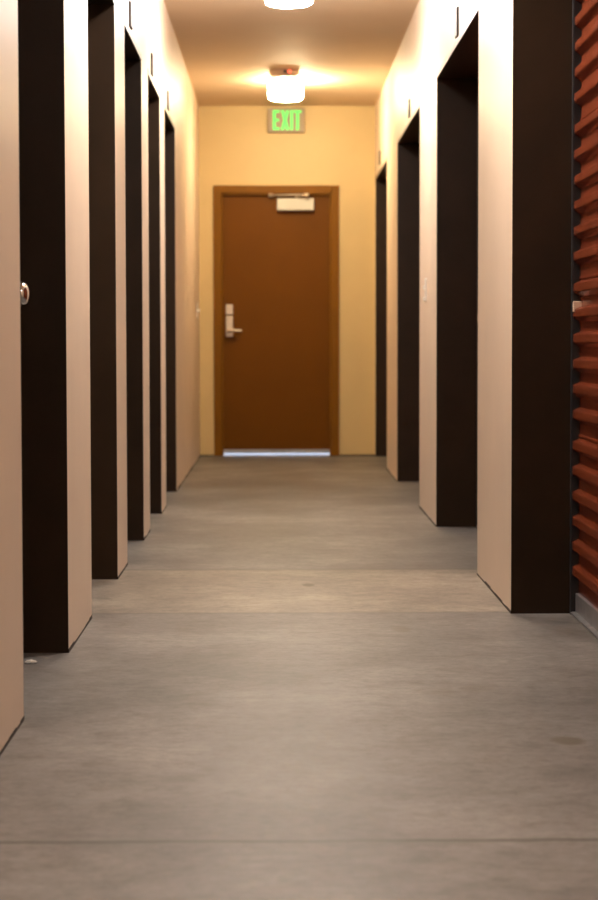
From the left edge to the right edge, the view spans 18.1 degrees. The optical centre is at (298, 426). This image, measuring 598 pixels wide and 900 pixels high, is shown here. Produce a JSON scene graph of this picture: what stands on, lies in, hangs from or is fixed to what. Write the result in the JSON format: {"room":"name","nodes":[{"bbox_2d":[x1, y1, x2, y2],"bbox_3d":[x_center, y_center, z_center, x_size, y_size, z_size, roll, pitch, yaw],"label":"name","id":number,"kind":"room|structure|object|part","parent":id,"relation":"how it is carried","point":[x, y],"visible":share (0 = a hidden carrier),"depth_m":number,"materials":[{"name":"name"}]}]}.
{"room":"storage facility corridor","nodes":[
{"label":"storage facility corridor","id":0,"kind":"room"},
{"bbox_2d":[0,0,199,750],"bbox_3d":[-0.923,-0.710,4.982,0.474,2.830,20.440,0,3,-1],"label":"wall","id":1,"kind":"structure","parent":0,"point":[100,366],"depth_m":6.11,"materials":[{"name":"beige paint"}]},
{"bbox_2d":[20,281,29,306],"bbox_3d":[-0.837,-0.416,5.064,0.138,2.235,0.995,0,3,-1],"label":"door knob","id":2,"kind":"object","parent":1,"relation":"in","point":[24,288],"depth_m":5.36,"materials":[{"name":"silver metal"}]},
{"bbox_2d":[0,456,199,755],"bbox_3d":[-0.683,0.697,5.054,0.002,0.012,20.430,0,3,-1],"label":"baseboard","id":3,"kind":"structure","parent":1,"relation":"attached to","point":[90,618],"depth_m":5.82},
{"bbox_2d":[129,1,132,29],"bbox_3d":[-0.718,-1.759,8.021,0.010,0.105,0.100,0,3,-1],"label":"number plate","id":4,"kind":"object","parent":1,"relation":"attached to","point":[130,2],"visible":1,"depth_m":7.99,"materials":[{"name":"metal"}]},
{"bbox_2d":[124,18,141,60],"bbox_3d":[-0.724,-1.690,8.204,0.002,0.028,0.984,0,3,-1],"label":"trim","id":5,"kind":"structure","parent":1,"relation":"attached to","point":[125,22],"depth_m":8.14,"materials":[{"name":"paint"}]},
{"bbox_2d":[151,53,153,76],"bbox_3d":[-0.735,-1.812,9.390,0.010,0.105,0.100,0,3,-1],"label":"number plate","id":6,"kind":"object","parent":1,"relation":"attached to","point":[152,56],"visible":1,"depth_m":9.34,"materials":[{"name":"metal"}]},
{"bbox_2d":[148,69,159,97],"bbox_3d":[-0.741,-1.752,9.582,0.002,0.028,0.944,0,3,-1],"label":"trim","id":7,"kind":"structure","parent":1,"relation":"attached to","point":[149,73],"depth_m":9.52,"materials":[{"name":"paint"}]},
{"bbox_2d":[167,91,169,110],"bbox_3d":[-0.751,-1.871,10.768,0.010,0.105,0.100,0,3,-1],"label":"number plate","id":8,"kind":"object","parent":1,"relation":"attached to","point":[167,91],"visible":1,"depth_m":10.72,"materials":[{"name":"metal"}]},
{"bbox_2d":[164,103,174,128],"bbox_3d":[-0.757,-1.817,11.006,0.002,0.028,1.094,0,3,-1],"label":"trim","id":9,"kind":"structure","parent":1,"relation":"attached to","point":[165,107],"depth_m":10.94,"materials":[{"name":"metal"}]},
{"bbox_2d":[199,106,374,454],"bbox_3d":[-0.081,-1.180,15.302,2.600,2.830,0.200,0,3,-1],"label":"wall","id":10,"kind":"structure","parent":0,"point":[336,146],"depth_m":15.17,"materials":[{"name":"yellow paint"}]},
{"bbox_2d":[213,185,338,455],"bbox_3d":[-0.183,-0.857,15.233,1.016,2.190,0.225,0,3,-1],"label":"door","id":11,"kind":"structure","parent":10,"relation":"in","point":[276,247],"depth_m":15.24,"materials":[{"name":"brown paint"}]},
{"bbox_3d":[-0.565,-0.814,15.237,0.060,0.170,0.023,0,3,-1],"label":"lock plate","id":12,"kind":"part","parent":11,"relation":"part of","materials":[{"name":"metal"}]},
{"bbox_3d":[-0.524,-0.781,15.200,0.120,0.040,0.054,0,3,-1],"label":"lever handle","id":13,"kind":"part","parent":11,"relation":"part of","materials":[{"name":"metal"}]},
{"bbox_3d":[-0.065,-1.864,15.157,0.313,0.038,0.081,1,3,17],"label":"closer arm","id":14,"kind":"part","parent":11,"relation":"part of","materials":[{"name":"metal"}]},
{"bbox_2d":[268,108,304,132],"bbox_3d":[-0.104,-2.468,15.119,0.300,0.196,0.049,0,3,-1],"label":"exit sign","id":15,"kind":"object","parent":10,"relation":"attached to","point":[280,120],"visible":1,"depth_m":15.10,"materials":[{"name":"plastic"}]},
{"bbox_2d":[200,454,374,455],"bbox_3d":[-0.092,0.233,15.265,1.423,0.010,0.002,0,3,-1],"label":"baseboard","id":16,"kind":"structure","parent":10,"relation":"attached to","point":[342,454],"depth_m":15.27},
{"bbox_2d":[164,0,418,105],"bbox_3d":[0.037,-2.201,4.936,2.600,0.150,20.860,0,3,-1],"label":"ceiling","id":17,"kind":"structure","parent":0,"point":[344,52],"depth_m":12.05,"materials":[{"name":"paint"}]},
{"bbox_2d":[269,68,298,78],"bbox_3d":[-0.103,-2.476,13.160,0.210,0.047,0.212,0,3,-1],"label":"smoke detector","id":18,"kind":"object","parent":17,"relation":"attached to","point":[284,73],"visible":1,"depth_m":13.09,"materials":[{"name":"beige plastic"}]},
{"bbox_2d":[268,78,302,101],"bbox_3d":[-0.098,-2.446,13.623,0.256,0.149,0.256,0,3,-1],"label":"ceiling lamp","id":19,"kind":"object","parent":17,"relation":"attached to","point":[279,89],"visible":0.98,"depth_m":13.52,"materials":[{"name":"white glass"}]},
{"bbox_2d":[265,0,312,7],"bbox_3d":[-0.053,-2.271,9.767,0.256,0.149,0.256,0,3,-1],"label":"ceiling lamp","id":20,"kind":"object","parent":17,"relation":"attached to","point":[274,3],"visible":1,"depth_m":9.74,"materials":[{"name":"white glass"}]},
{"bbox_2d":[0,453,597,899],"bbox_3d":[-0.109,0.577,9.455,12.000,0.150,29.640,0,3,-1],"label":"floor","id":21,"kind":"structure","parent":0,"point":[299,683],"depth_m":4.61,"materials":[{"name":"concrete"}]},
{"bbox_2d":[25,659,36,663],"bbox_3d":[-0.776,0.680,5.428,0.038,0.012,0.036,0,3,-1],"label":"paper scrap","id":22,"kind":"object","parent":21,"relation":"on","point":[32,661],"visible":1,"depth_m":5.42,"materials":[{"name":"white paper"}]},
{"bbox_2d":[375,0,571,613],"bbox_3d":[1.014,-0.715,5.005,0.553,2.830,20.440,0,3,-1],"label":"wall","id":23,"kind":"structure","parent":0,"point":[519,52],"depth_m":7.22,"materials":[{"name":"beige paint"}]},
{"bbox_2d":[375,157,386,179],"bbox_3d":[0.625,-1.970,14.319,0.002,0.028,1.594,0,3,-1],"label":"trim","id":24,"kind":"structure","parent":23,"relation":"attached to","point":[385,160],"depth_m":14.23,"materials":[{"name":"metal"}]},
{"bbox_2d":[397,102,419,142],"bbox_3d":[0.659,-1.837,11.387,0.002,0.028,1.964,0,3,-1],"label":"trim","id":25,"kind":"structure","parent":23,"relation":"attached to","point":[418,105],"depth_m":11.26,"materials":[{"name":"metal"}]},
{"bbox_2d":[408,98,409,117],"bbox_3d":[0.657,-1.904,11.214,0.010,0.105,0.100,0,3,-1],"label":"number plate","id":26,"kind":"object","parent":23,"relation":"attached to","point":[409,98],"visible":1,"depth_m":11.19,"materials":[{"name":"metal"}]},
{"bbox_2d":[423,278,426,300],"bbox_3d":[0.670,-0.731,10.006,0.018,0.124,0.090,0,3,-1],"label":"light switch","id":27,"kind":"object","parent":23,"relation":"attached to","point":[425,279],"visible":1,"depth_m":9.97,"materials":[{"name":"white plastic"}]},
{"bbox_2d":[375,455,510,613],"bbox_3d":[0.739,0.693,5.071,0.002,0.012,20.430,0,3,-1],"label":"baseboard","id":28,"kind":"structure","parent":23,"relation":"attached to","point":[485,582],"depth_m":7.10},
{"bbox_2d":[455,7,458,38],"bbox_3d":[0.692,-1.775,8.237,0.010,0.125,0.090,0,3,-1],"label":"number plate","id":29,"kind":"object","parent":23,"relation":"attached to","point":[457,8],"visible":1,"depth_m":8.20,"materials":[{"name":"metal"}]},
{"bbox_2d":[436,2,478,78],"bbox_3d":[0.695,-1.698,8.345,0.002,0.028,1.954,0,3,-1],"label":"trim","id":30,"kind":"structure","parent":23,"relation":"attached to","point":[476,9],"depth_m":8.18,"materials":[{"name":"paint"}]},
{"bbox_2d":[476,78,477,526],"bbox_3d":[0.940,-0.571,8.399,0.084,2.235,1.930,0,3,-1],"label":"door","id":31,"kind":"structure","parent":23,"relation":"in","point":[477,78],"depth_m":9.36,"materials":[{"name":"red"}]},
{"bbox_2d":[569,0,597,638],"bbox_3d":[0.976,-0.431,5.328,0.084,2.235,2.060,0,3,-1],"label":"door","id":32,"kind":"structure","parent":23,"relation":"in","point":[583,594],"depth_m":6.19,"materials":[{"name":"red metal"}]}
]}

